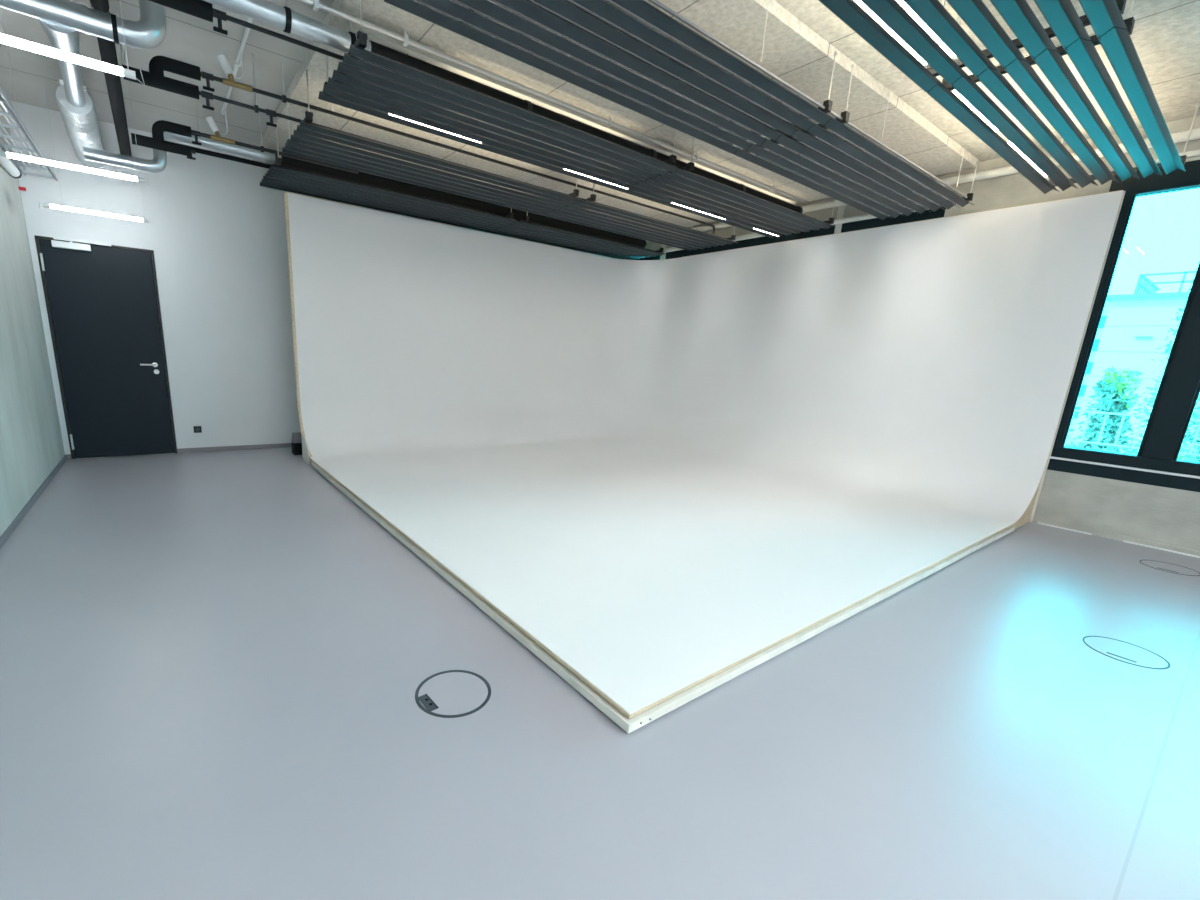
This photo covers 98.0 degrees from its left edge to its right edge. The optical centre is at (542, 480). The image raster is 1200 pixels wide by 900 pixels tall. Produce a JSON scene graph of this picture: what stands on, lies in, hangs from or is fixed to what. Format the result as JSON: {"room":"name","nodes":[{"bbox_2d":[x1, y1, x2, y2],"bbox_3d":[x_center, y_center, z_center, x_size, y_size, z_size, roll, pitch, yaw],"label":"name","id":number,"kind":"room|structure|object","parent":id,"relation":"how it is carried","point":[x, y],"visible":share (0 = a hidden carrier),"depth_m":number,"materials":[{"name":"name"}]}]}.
{"room":"studio","nodes":[
{"label":"studio","id":0,"kind":"room"},
{"bbox_2d":[0,96,64,536],"bbox_3d":[-1.564,-0.530,0.295,0.200,3.440,12.910,-7,17,-35],"label":"wall","id":1,"kind":"structure","parent":0,"point":[31,441],"depth_m":4.40,"materials":[{"name":"paint"}]},
{"bbox_2d":[0,148,21,178],"bbox_3d":[-3.856,-2.431,3.472,0.095,0.090,2.985,-7,17,-35],"label":"lamp","id":2,"kind":"object","parent":1,"relation":"attached to","point":[13,171],"visible":1,"depth_m":4.42,"materials":[{"name":"white plastic"}]},
{"bbox_2d":[0,87,57,180],"bbox_3d":[-3.779,-2.537,3.522,0.297,0.080,3.820,-7,17,-35],"label":"cable tray","id":3,"kind":"object","parent":1,"relation":"attached to","point":[3,98],"visible":0.88,"depth_m":4.12,"materials":[{"name":"metal"}]},
{"bbox_2d":[0,455,66,548],"bbox_3d":[-1.556,1.104,0.748,0.012,0.055,12.498,-7,17,-35],"label":"baseboard","id":4,"kind":"structure","parent":1,"relation":"attached to","point":[7,533],"depth_m":4.00,"materials":[{"name":"grey"}]},
{"bbox_2d":[6,100,611,453],"bbox_3d":[-1.899,-2.321,7.649,8.050,3.440,0.200,-7,17,-35],"label":"wall","id":5,"kind":"structure","parent":0,"point":[217,236],"depth_m":6.03,"materials":[{"name":"white paint"}]},
{"bbox_2d":[34,235,176,458],"bbox_3d":[-4.734,-1.398,5.723,0.954,2.274,0.175,-7,17,-35],"label":"door","id":6,"kind":"structure","parent":5,"relation":"in","point":[101,300],"depth_m":5.67,"materials":[{"name":"black metal"}]},
{"bbox_2d":[65,443,291,458],"bbox_3d":[-2.083,-0.635,7.848,7.650,0.055,0.012,-7,17,-35],"label":"baseboard","id":7,"kind":"structure","parent":5,"relation":"attached to","point":[280,445],"depth_m":6.53,"materials":[{"name":"grey"}]},
{"bbox_2d":[193,426,201,432],"bbox_3d":[-4.181,-0.624,6.298,0.080,0.080,0.012,-7,17,-35],"label":"wall socket","id":8,"kind":"object","parent":5,"relation":"attached to","point":[197,429],"visible":1,"depth_m":6.29,"materials":[{"name":"black plastic"}]},
{"bbox_2d":[0,447,1199,899],"bbox_3d":[1.619,0.843,3.032,8.250,0.200,12.910,-7,17,-35],"label":"floor","id":9,"kind":"structure","parent":0,"point":[213,664],"depth_m":1.91,"materials":[{"name":"grey plastic"}]},
{"bbox_2d":[291,432,301,454],"bbox_3d":[-3.062,-0.467,6.489,0.115,0.270,0.140,-7,17,-35],"label":"weight","id":10,"kind":"object","parent":9,"relation":"on","point":[296,443],"visible":0.78,"depth_m":6.44,"materials":[{"name":"black plastic"}]},
{"bbox_2d":[415,670,490,717],"bbox_3d":[-0.361,0.860,2.114,0.306,0.004,0.306,-7,17,-35],"label":"box","id":11,"kind":"object","parent":9,"relation":"on","point":[456,693],"visible":1,"depth_m":2.10,"materials":[{"name":"grey metal"}]},
{"bbox_2d":[660,244,666,259],"bbox_3d":[1.895,-2.353,8.739,0.015,3.360,0.130,-7,17,-35],"label":"steel post","id":12,"kind":"object","parent":9,"relation":"on","point":[663,256],"visible":0.02,"depth_m":8.41,"materials":[{"name":"white metal"}]},
{"bbox_2d":[284,190,1125,732],"bbox_3d":[0.972,-1.387,5.405,5.534,2.955,5.742,-7,17,-35],"label":"cyclorama","id":13,"kind":"object","parent":9,"relation":"on","point":[665,479],"visible":1,"depth_m":5.75,"materials":[{"name":"white paint"}]},
{"bbox_2d":[834,205,844,233],"bbox_3d":[3.503,-1.749,6.566,0.015,3.360,0.095,-7,17,-35],"label":"steel post","id":14,"kind":"object","parent":9,"relation":"on","point":[841,209],"visible":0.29,"depth_m":6.23,"materials":[{"name":"white metal"}]},
{"bbox_2d":[1083,636,1169,668],"bbox_3d":[3.033,0.888,2.702,0.310,0.003,0.310,-7,17,-35],"label":"floor outlet","id":15,"kind":"object","parent":9,"relation":"on","point":[1119,650],"visible":1,"depth_m":2.69,"materials":[{"name":"grey metal"}]},
{"bbox_2d":[1139,560,1199,575],"bbox_3d":[4.826,0.667,3.992,0.310,0.003,0.310,-7,17,-35],"label":"floor outlet","id":16,"kind":"object","parent":9,"relation":"on","point":[1168,567],"visible":1,"depth_m":3.99,"materials":[{"name":"grey metal"}]},
{"bbox_2d":[0,0,1199,233],"bbox_3d":[1.794,-2.653,2.189,8.250,0.280,12.910,-7,17,-35],"label":"ceiling","id":17,"kind":"structure","parent":0,"point":[802,37],"depth_m":3.94,"materials":[{"name":"concrete"}]},
{"bbox_2d":[0,1,144,84],"bbox_3d":[-2.176,-2.263,2.056,0.863,0.959,0.034,-7,17,-35],"label":"tube light","id":18,"kind":"object","parent":17,"relation":"hanging from","point":[5,39],"visible":1,"depth_m":2.25,"materials":[{"name":"white plastic"}]},
{"bbox_2d":[0,8,149,184],"bbox_3d":[-3.366,-2.711,3.664,0.863,0.959,0.034,-7,17,-35],"label":"tube light","id":19,"kind":"object","parent":17,"relation":"hanging from","point":[2,153],"visible":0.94,"depth_m":3.74,"materials":[{"name":"white plastic"}]},
{"bbox_2d":[0,0,165,106],"bbox_3d":[-3.189,-2.910,3.417,1.148,0.439,1.571,-7,17,-35],"label":"ventilation duct","id":20,"kind":"object","parent":17,"relation":"hanging from","point":[62,21],"visible":0.95,"depth_m":3.04,"materials":[{"name":"metal"}]},
{"bbox_2d":[55,79,104,168],"bbox_3d":[-4.050,-3.099,4.581,0.234,0.254,1.766,-7,17,-36],"label":"hose","id":21,"kind":"object","parent":20,"relation":"attached to","point":[81,123],"visible":0.81,"depth_m":4.23,"materials":[{"name":"silver metal"}]},
{"bbox_2d":[39,85,152,223],"bbox_3d":[-4.182,-2.997,4.804,0.828,1.016,0.034,-7,17,-35],"label":"tube light","id":22,"kind":"object","parent":17,"relation":"hanging from","point":[44,204],"visible":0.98,"depth_m":4.87,"materials":[{"name":"white plastic"}]},
{"bbox_2d":[89,0,131,155],"bbox_3d":[-3.291,-3.019,3.991,0.100,0.261,3.600,-7,17,-35],"label":"insulated pipe","id":23,"kind":"object","parent":17,"relation":"hanging from","point":[107,48],"visible":0.65,"depth_m":3.79,"materials":[{"name":"black plastic"}]},
{"bbox_2d":[116,8,124,64],"bbox_3d":[-2.818,-2.930,3.473,0.024,0.390,0.052,-7,17,-35],"label":"hanger","id":24,"kind":"object","parent":17,"relation":"hanging from","point":[116,8],"visible":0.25,"depth_m":3.48,"materials":[{"name":"silver metal"}]},
{"bbox_2d":[122,56,714,233],"bbox_3d":[-0.225,-3.140,5.333,6.413,0.207,0.084,-7,17,-35],"label":"insulated pipe","id":25,"kind":"object","parent":24,"relation":"hanging from","point":[155,78],"visible":0.96,"depth_m":3.85,"materials":[{"name":"black plastic"}]},
{"bbox_2d":[201,90,213,110],"bbox_3d":[-2.444,-2.780,3.792,0.072,0.109,0.042,-7,17,-35],"label":"shutoff valve","id":26,"kind":"object","parent":25,"relation":"attached to","point":[207,95],"visible":1,"depth_m":3.78,"materials":[{"name":"black metal"}]},
{"bbox_2d":[201,71,214,91],"bbox_3d":[-2.428,-2.901,3.770,0.072,0.109,0.042,-7,17,-35],"label":"shutoff valve","id":27,"kind":"object","parent":25,"relation":"attached to","point":[209,77],"visible":1,"depth_m":3.76,"materials":[{"name":"black metal"}]},
{"bbox_2d":[217,53,252,91],"bbox_3d":[-2.277,-3.049,3.840,0.216,0.239,0.060,-7,17,-35],"label":"valve actuator","id":28,"kind":"object","parent":25,"relation":"attached to","point":[222,59],"visible":1,"depth_m":3.83,"materials":[{"name":"white plastic"}]},
{"bbox_2d":[266,109,276,126],"bbox_3d":[-2.105,-2.821,4.032,0.072,0.109,0.042,-7,17,-35],"label":"shutoff valve","id":29,"kind":"object","parent":25,"relation":"attached to","point":[271,113],"visible":1,"depth_m":4.02,"materials":[{"name":"black metal"}]},
{"bbox_2d":[83,105,280,172],"bbox_3d":[-3.273,-3.140,4.812,1.540,0.654,0.116,-7,17,-35],"label":"ventilation duct","id":30,"kind":"object","parent":17,"relation":"hanging from","point":[159,162],"visible":0.71,"depth_m":4.69,"materials":[{"name":"metal"}]},
{"bbox_2d":[221,18,252,114],"bbox_3d":[-2.390,-3.234,4.056,0.045,0.032,2.150,-7,17,-35],"label":"conduit","id":31,"kind":"object","parent":17,"relation":"attached to","point":[237,62],"visible":0.7,"depth_m":3.95,"materials":[{"name":"white plastic"}]},
{"bbox_2d":[149,0,343,60],"bbox_3d":[-1.714,-2.757,3.175,2.600,0.094,0.101,-7,17,-35],"label":"insulated pipe","id":32,"kind":"object","parent":17,"relation":"hanging from","point":[201,9],"visible":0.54,"depth_m":3.00,"materials":[{"name":"black plastic"}]},
{"bbox_2d":[213,8,227,34],"bbox_3d":[-1.896,-2.701,3.050,0.072,0.109,0.042,-7,17,-35],"label":"shutoff valve","id":33,"kind":"object","parent":32,"relation":"attached to","point":[220,15],"visible":0.95,"depth_m":3.04,"materials":[{"name":"black metal"}]},
{"bbox_2d":[252,53,258,112],"bbox_3d":[-2.176,-3.008,3.927,0.024,0.390,0.052,-7,17,-35],"label":"hanger","id":34,"kind":"object","parent":17,"relation":"hanging from","point":[256,110],"visible":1,"depth_m":3.94,"materials":[{"name":"silver metal"}]},
{"bbox_2d":[259,115,263,151],"bbox_3d":[-2.688,-3.322,4.964,0.024,0.316,0.052,-7,17,-35],"label":"hanger","id":35,"kind":"object","parent":17,"relation":"hanging from","point":[261,146],"visible":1,"depth_m":4.97,"materials":[{"name":"silver metal"}]},
{"bbox_2d":[131,120,358,173],"bbox_3d":[-2.861,-3.157,5.150,1.920,0.243,0.504,-7,17,-35],"label":"insulated pipe","id":36,"kind":"object","parent":35,"relation":"hanging from","point":[157,141],"visible":0.93,"depth_m":4.63,"materials":[{"name":"black plastic"}]},
{"bbox_2d":[191,130,201,144],"bbox_3d":[-3.131,-3.108,4.696,0.072,0.109,0.042,-7,17,-35],"label":"shutoff valve","id":37,"kind":"object","parent":36,"relation":"attached to","point":[195,133],"visible":0.99,"depth_m":4.69,"materials":[{"name":"black metal"}]},
{"bbox_2d":[206,108,234,144],"bbox_3d":[-2.964,-3.282,4.772,0.216,0.289,0.060,-7,17,-35],"label":"valve actuator","id":38,"kind":"object","parent":36,"relation":"attached to","point":[210,120],"visible":1,"depth_m":4.77,"materials":[{"name":"white plastic"}]},
{"bbox_2d":[281,63,285,102],"bbox_3d":[-2.010,-3.087,4.027,0.024,0.266,0.052,-7,17,-35],"label":"hanger","id":39,"kind":"object","parent":17,"relation":"hanging from","point":[283,95],"visible":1,"depth_m":4.03,"materials":[{"name":"silver metal"}]},
{"bbox_2d":[203,0,370,53],"bbox_3d":[-1.998,-2.747,2.691,2.180,0.299,0.120,-7,17,-35],"label":"ventilation duct","id":40,"kind":"object","parent":17,"relation":"hanging from","point":[283,18],"visible":0.88,"depth_m":3.05,"materials":[{"name":"metal"}]},
{"bbox_2d":[389,114,481,143],"bbox_3d":[-0.789,-2.863,3.921,0.780,0.373,0.010,-7,17,-35],"label":"strip light","id":41,"kind":"object","parent":17,"relation":"hanging from","point":[389,114],"visible":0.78,"depth_m":3.94,"materials":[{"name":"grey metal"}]},
{"bbox_2d":[260,125,664,259],"bbox_3d":[-0.544,-3.555,6.843,5.570,0.375,0.819,-7,17,-35],"label":"ceiling baffle","id":42,"kind":"structure","parent":17,"relation":"hanging from","point":[279,177],"depth_m":6.33,"materials":[{"name":"grey metal"}]},
{"bbox_2d":[281,156,645,247],"bbox_3d":[-0.516,-3.482,6.756,5.238,0.175,0.120,-7,17,-35],"label":"duct","id":43,"kind":"object","parent":42,"relation":"in","point":[362,178],"visible":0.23,"depth_m":6.28,"materials":[{"name":"black metal"}]},
{"bbox_2d":[529,222,653,250],"bbox_3d":[0.789,-3.476,7.469,2.480,0.045,0.132,-7,17,-35],"label":"strip","id":44,"kind":"object","parent":42,"relation":"on","point":[529,222],"visible":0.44,"depth_m":7.34,"materials":[{"name":"black plastic"}]},
{"bbox_2d":[282,69,736,250],"bbox_3d":[0.208,-3.272,5.827,5.570,0.375,0.819,-7,17,-35],"label":"ceiling baffle","id":45,"kind":"structure","parent":17,"relation":"hanging from","point":[560,208],"depth_m":5.24,"materials":[{"name":"grey metal"}]},
{"bbox_2d":[312,123,568,199],"bbox_3d":[-0.764,-2.915,4.825,2.590,0.045,0.132,-7,17,-35],"label":"strip","id":46,"kind":"object","parent":45,"relation":"on","point":[313,123],"visible":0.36,"depth_m":4.65,"materials":[{"name":"black plastic"}]},
{"bbox_2d":[592,201,725,241],"bbox_3d":[1.541,-3.193,6.453,2.480,0.045,0.132,-7,17,-35],"label":"strip","id":47,"kind":"object","parent":45,"relation":"on","point":[593,201],"visible":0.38,"depth_m":6.33,"materials":[{"name":"black plastic"}]},
{"bbox_2d":[298,0,808,203],"bbox_3d":[0.188,-3.058,4.132,7.450,0.160,0.044,-7,17,-35],"label":"pipe","id":48,"kind":"object","parent":17,"relation":"hanging from","point":[405,40],"visible":1,"depth_m":3.85,"materials":[{"name":"silver metal"}]},
{"bbox_2d":[318,0,834,237],"bbox_3d":[0.974,-2.984,4.792,5.570,0.375,0.819,-7,17,-35],"label":"ceiling baffle","id":49,"kind":"structure","parent":17,"relation":"hanging from","point":[344,90],"depth_m":4.08,"materials":[{"name":"grey metal"}]},
{"bbox_2d":[351,76,641,175],"bbox_3d":[-0.137,-2.680,3.978,2.590,0.045,0.132,-7,17,-35],"label":"strip","id":50,"kind":"object","parent":49,"relation":"on","point":[351,76],"visible":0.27,"depth_m":3.79,"materials":[{"name":"black plastic"}]},
{"bbox_2d":[357,68,650,171],"bbox_3d":[-0.067,-2.654,3.884,2.590,0.045,0.132,-7,17,-35],"label":"strip","id":51,"kind":"object","parent":49,"relation":"on","point":[357,68],"visible":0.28,"depth_m":3.69,"materials":[{"name":"black plastic"}]},
{"bbox_2d":[363,60,661,168],"bbox_3d":[0.003,-2.627,3.790,2.590,0.045,0.132,-7,17,-35],"label":"strip","id":52,"kind":"object","parent":49,"relation":"on","point":[363,60],"visible":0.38,"depth_m":3.58,"materials":[{"name":"black plastic"}]},
{"bbox_2d":[665,183,800,229],"bbox_3d":[2.168,-2.957,5.606,2.480,0.045,0.132,-7,17,-35],"label":"strip","id":53,"kind":"object","parent":49,"relation":"on","point":[665,183],"visible":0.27,"depth_m":5.46,"materials":[{"name":"black plastic"}]},
{"bbox_2d":[675,180,808,227],"bbox_3d":[2.237,-2.931,5.511,2.480,0.045,0.132,-7,17,-35],"label":"strip","id":54,"kind":"object","parent":49,"relation":"on","point":[675,180],"visible":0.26,"depth_m":5.38,"materials":[{"name":"black plastic"}]},
{"bbox_2d":[685,177,820,226],"bbox_3d":[2.307,-2.905,5.417,2.480,0.045,0.132,-7,17,-35],"label":"strip","id":55,"kind":"object","parent":49,"relation":"on","point":[685,177],"visible":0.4,"depth_m":5.29,"materials":[{"name":"black plastic"}]},
{"bbox_2d":[359,27,796,202],"bbox_3d":[0.960,-3.171,4.850,5.250,0.042,0.050,-7,17,-35],"label":"channel","id":56,"kind":"object","parent":17,"relation":"attached to","point":[371,34],"visible":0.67,"depth_m":4.17,"materials":[{"name":"white metal"}]},
{"bbox_2d":[369,40,802,213],"bbox_3d":[1.006,-3.022,4.837,5.218,0.122,0.124,-7,17,-35],"label":"duct","id":57,"kind":"object","parent":17,"relation":"hanging from","point":[377,48],"visible":0.49,"depth_m":4.09,"materials":[{"name":"black metal"}]},
{"bbox_2d":[563,168,627,188],"bbox_3d":[0.528,-3.022,4.851,0.820,0.373,0.010,-7,17,-35],"label":"strip light","id":58,"kind":"object","parent":17,"relation":"hanging from","point":[563,168],"visible":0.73,"depth_m":4.87,"materials":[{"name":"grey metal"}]},
{"bbox_2d":[384,0,978,219],"bbox_3d":[1.740,-2.696,3.756,5.570,0.375,0.819,-7,17,-35],"label":"ceiling baffle","id":59,"kind":"structure","parent":17,"relation":"hanging from","point":[644,10],"depth_m":3.21,"materials":[{"name":"grey metal"}]},
{"bbox_2d":[415,0,732,144],"bbox_3d":[0.420,-2.470,3.225,2.590,0.045,0.132,-7,17,-35],"label":"strip","id":60,"kind":"object","parent":59,"relation":"on","point":[415,0],"visible":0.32,"depth_m":3.00,"materials":[{"name":"black plastic"}]},
{"bbox_2d":[452,0,746,139],"bbox_3d":[0.490,-2.444,3.131,2.590,0.045,0.132,-7,17,-35],"label":"strip","id":61,"kind":"object","parent":59,"relation":"on","point":[456,1],"visible":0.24,"depth_m":2.97,"materials":[{"name":"black plastic"}]},
{"bbox_2d":[490,0,761,135],"bbox_3d":[0.560,-2.418,3.036,2.590,0.045,0.132,-7,17,-35],"label":"strip","id":62,"kind":"object","parent":59,"relation":"on","point":[494,1],"visible":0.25,"depth_m":2.89,"materials":[{"name":"black plastic"}]},
{"bbox_2d":[528,0,776,129],"bbox_3d":[0.629,-2.392,2.942,2.590,0.045,0.132,-7,17,-35],"label":"strip","id":63,"kind":"object","parent":59,"relation":"on","point":[532,1],"visible":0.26,"depth_m":2.91,"materials":[{"name":"black plastic"}]},
{"bbox_2d":[567,0,792,124],"bbox_3d":[0.699,-2.365,2.848,2.590,0.045,0.132,-7,17,-35],"label":"strip","id":64,"kind":"object","parent":59,"relation":"on","point":[571,1],"visible":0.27,"depth_m":2.88,"materials":[{"name":"black plastic"}]},
{"bbox_2d":[606,0,809,118],"bbox_3d":[0.769,-2.339,2.754,2.590,0.045,0.132,-7,17,-35],"label":"strip","id":65,"kind":"object","parent":59,"relation":"attached to","point":[610,1],"visible":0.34,"depth_m":2.84,"materials":[{"name":"black plastic"}]},
{"bbox_2d":[755,154,888,215],"bbox_3d":[2.725,-2.748,4.852,2.480,0.045,0.132,-7,17,-35],"label":"strip","id":66,"kind":"object","parent":59,"relation":"on","point":[755,154],"visible":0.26,"depth_m":4.71,"materials":[{"name":"black plastic"}]},
{"bbox_2d":[769,150,900,213],"bbox_3d":[2.795,-2.721,4.758,2.480,0.045,0.132,-7,17,-35],"label":"strip","id":67,"kind":"object","parent":59,"relation":"on","point":[769,150],"visible":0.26,"depth_m":4.61,"materials":[{"name":"black plastic"}]},
{"bbox_2d":[784,146,913,210],"bbox_3d":[2.864,-2.695,4.664,2.480,0.045,0.132,-7,17,-35],"label":"strip","id":68,"kind":"object","parent":59,"relation":"on","point":[784,146],"visible":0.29,"depth_m":4.54,"materials":[{"name":"black plastic"}]},
{"bbox_2d":[799,141,927,208],"bbox_3d":[2.934,-2.669,4.570,2.480,0.045,0.132,-7,17,-35],"label":"strip","id":69,"kind":"object","parent":59,"relation":"on","point":[799,141],"visible":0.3,"depth_m":4.39,"materials":[{"name":"black plastic"}]},
{"bbox_2d":[815,136,941,206],"bbox_3d":[3.003,-2.643,4.476,2.480,0.045,0.132,-7,17,-35],"label":"strip","id":70,"kind":"object","parent":59,"relation":"on","point":[815,136],"visible":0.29,"depth_m":4.32,"materials":[{"name":"black plastic"}]},
{"bbox_2d":[832,131,955,204],"bbox_3d":[3.073,-2.617,4.382,2.480,0.045,0.132,-7,17,-35],"label":"strip","id":71,"kind":"object","parent":59,"relation":"attached to","point":[832,131],"visible":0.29,"depth_m":4.23,"materials":[{"name":"black plastic"}]},
{"bbox_2d":[671,202,725,219],"bbox_3d":[1.760,-3.170,5.721,0.950,0.373,0.010,-7,17,-35],"label":"strip light","id":72,"kind":"object","parent":17,"relation":"hanging from","point":[671,202],"visible":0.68,"depth_m":5.72,"materials":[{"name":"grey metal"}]},
{"bbox_2d":[526,0,910,198],"bbox_3d":[1.712,-2.811,3.977,5.100,0.258,0.198,-7,17,-35],"label":"duct","id":73,"kind":"object","parent":17,"relation":"hanging from","point":[794,125],"visible":0.07,"depth_m":3.46,"materials":[{"name":"metal"}]},
{"bbox_2d":[648,0,966,197],"bbox_3d":[2.010,-2.677,3.490,5.200,0.398,0.012,-7,17,-35],"label":"channel","id":74,"kind":"object","parent":17,"relation":"attached to","point":[657,3],"visible":1,"depth_m":3.14,"materials":[{"name":"grey metal"}]},
{"bbox_2d":[854,0,926,64],"bbox_3d":[1.823,-2.531,2.691,1.050,0.324,0.014,-7,17,-35],"label":"strip light","id":75,"kind":"object","parent":17,"relation":"hanging from","point":[859,2],"visible":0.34,"depth_m":2.74,"materials":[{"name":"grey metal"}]},
{"bbox_2d":[896,0,956,57],"bbox_3d":[1.863,-2.491,2.554,1.150,0.334,0.022,-7,17,-35],"label":"strip light","id":76,"kind":"object","parent":17,"relation":"hanging from","point":[902,3],"visible":0.56,"depth_m":2.68,"materials":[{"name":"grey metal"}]},
{"bbox_2d":[953,36,1005,131],"bbox_3d":[2.982,-2.671,3.509,0.900,0.324,0.014,-7,17,-35],"label":"strip light","id":77,"kind":"object","parent":17,"relation":"hanging from","point":[964,100],"visible":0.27,"depth_m":3.51,"materials":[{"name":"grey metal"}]},
{"bbox_2d":[953,90,997,131],"bbox_3d":[2.974,-2.519,3.546,0.880,0.011,0.012,-7,17,-35],"label":"diffuser","id":78,"kind":"object","parent":77,"relation":"attached to","point":[964,100],"depth_m":3.51,"materials":[{"name":"white plastic"}]},
{"bbox_2d":[818,0,1199,193],"bbox_3d":[2.514,-2.439,2.704,5.570,0.443,0.819,-7,17,-35],"label":"ceiling baffle","id":79,"kind":"structure","parent":17,"relation":"hanging from","point":[1112,32],"depth_m":2.89,"materials":[{"name":"blue metal"}]},
{"bbox_2d":[1008,97,1048,176],"bbox_3d":[4.026,-2.797,4.247,1.130,0.324,0.014,-7,17,-35],"label":"strip light","id":80,"kind":"object","parent":17,"relation":"hanging from","point":[1009,142],"visible":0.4,"depth_m":4.23,"materials":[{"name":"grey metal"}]},
{"bbox_2d":[1008,141,1046,176],"bbox_3d":[4.019,-2.645,4.283,1.110,0.011,0.012,-7,17,-35],"label":"diffuser","id":81,"kind":"object","parent":80,"relation":"attached to","point":[1009,142],"depth_m":4.23,"materials":[{"name":"white plastic"}]},
{"bbox_2d":[616,115,1199,550],"bbox_3d":[4.939,-1.314,4.888,0.300,3.440,12.510,-7,17,-35],"label":"wall","id":82,"kind":"structure","parent":0,"point":[1164,515],"depth_m":4.72,"materials":[{"name":"concrete"}]},
{"bbox_2d":[635,206,945,259],"bbox_3d":[2.874,-2.136,7.472,0.149,2.574,4.480,-7,17,-35],"label":"window","id":83,"kind":"structure","parent":82,"relation":"in","point":[928,214],"depth_m":6.49,"materials":[{"name":"black"}]},
{"bbox_2d":[654,208,927,252],"bbox_3d":[2.814,-3.375,7.197,0.100,0.064,4.500,-7,17,-35],"label":"pipe","id":84,"kind":"object","parent":82,"relation":"attached to","point":[864,216],"visible":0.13,"depth_m":6.19,"materials":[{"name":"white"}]},
{"bbox_2d":[642,128,1199,241],"bbox_3d":[4.818,-2.818,4.438,0.117,0.114,12.200,-7,17,-35],"label":"pipe","id":85,"kind":"object","parent":82,"relation":"attached to","point":[1178,137],"visible":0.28,"depth_m":5.06,"materials":[{"name":"white metal"}]},
{"bbox_2d":[1036,518,1199,555],"bbox_3d":[6.590,1.048,2.675,0.020,0.050,6.090,-7,17,-35],"label":"baseboard","id":86,"kind":"structure","parent":82,"relation":"attached to","point":[1083,529],"depth_m":4.62,"materials":[{"name":"concrete"}]},
{"bbox_2d":[1038,522,1199,557],"bbox_3d":[6.581,1.071,2.662,0.014,0.012,6.070,-7,17,-35],"label":"trim","id":87,"kind":"structure","parent":82,"relation":"attached to","point":[1038,522],"depth_m":4.53,"materials":[{"name":"white plastic"}]},
{"bbox_2d":[1047,160,1199,491],"bbox_3d":[5.617,-1.105,3.765,0.149,2.574,2.570,-7,17,-35],"label":"window","id":88,"kind":"structure","parent":82,"relation":"in","point":[1156,463],"depth_m":4.37,"materials":[{"name":"black"}]},
{"bbox_2d":[1157,149,1199,162],"bbox_3d":[6.588,-2.033,2.129,0.043,0.040,5.380,-7,17,-35],"label":"pale trunking","id":89,"kind":"object","parent":82,"relation":"attached to","point":[1195,153],"visible":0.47,"depth_m":4.09,"materials":[{"name":"white"}]},
{"label":"outside","id":90,"kind":"structure","parent":0,"visible":0},
{"bbox_2d":[1065,437,1192,460],"bbox_3d":[27.251,-1.255,19.812,52.700,0.300,80.000,-7,17,-35],"label":"terrace","id":91,"kind":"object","parent":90,"point":[1068,437],"depth_m":16.52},
{"bbox_2d":[1072,366,1145,453],"bbox_3d":[10.153,-0.904,9.367,0.850,2.271,0.894,-7,17,-35],"label":"tree","id":92,"kind":"object","parent":91,"relation":"on","point":[1117,397],"visible":0.62,"depth_m":9.15,"materials":[{"name":"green plant"}]},
{"bbox_2d":[1064,429,1199,462],"bbox_3d":[10.293,0.325,6.558,1.107,1.303,8.283,-7,17,-35],"label":"hedge","id":93,"kind":"object","parent":91,"relation":"on","point":[1193,457],"visible":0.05,"depth_m":8.09,"materials":[{"name":"green plant"}]},
{"bbox_2d":[1066,410,1199,455],"bbox_3d":[9.755,0.389,5.413,0.060,1.555,9.000,-7,17,-35],"label":"terrace railing","id":94,"kind":"object","parent":91,"relation":"on","point":[1089,412],"visible":0.32,"depth_m":7.39,"materials":[{"name":"white metal"}]},
{"bbox_2d":[1068,271,1199,452],"bbox_3d":[26.733,-2.507,12.930,9.200,5.305,18.350,-7,17,-35],"label":"building","id":95,"kind":"structure","parent":91,"relation":"on","point":[1131,328],"depth_m":16.36,"materials":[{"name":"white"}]},
{"bbox_2d":[1121,279,1199,462],"bbox_3d":[13.937,-2.418,10.455,2.839,5.057,2.726,15,18,42],"label":"tree","id":96,"kind":"object","parent":91,"relation":"on","point":[1187,438],"visible":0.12,"depth_m":10.91,"materials":[{"name":"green plant"}]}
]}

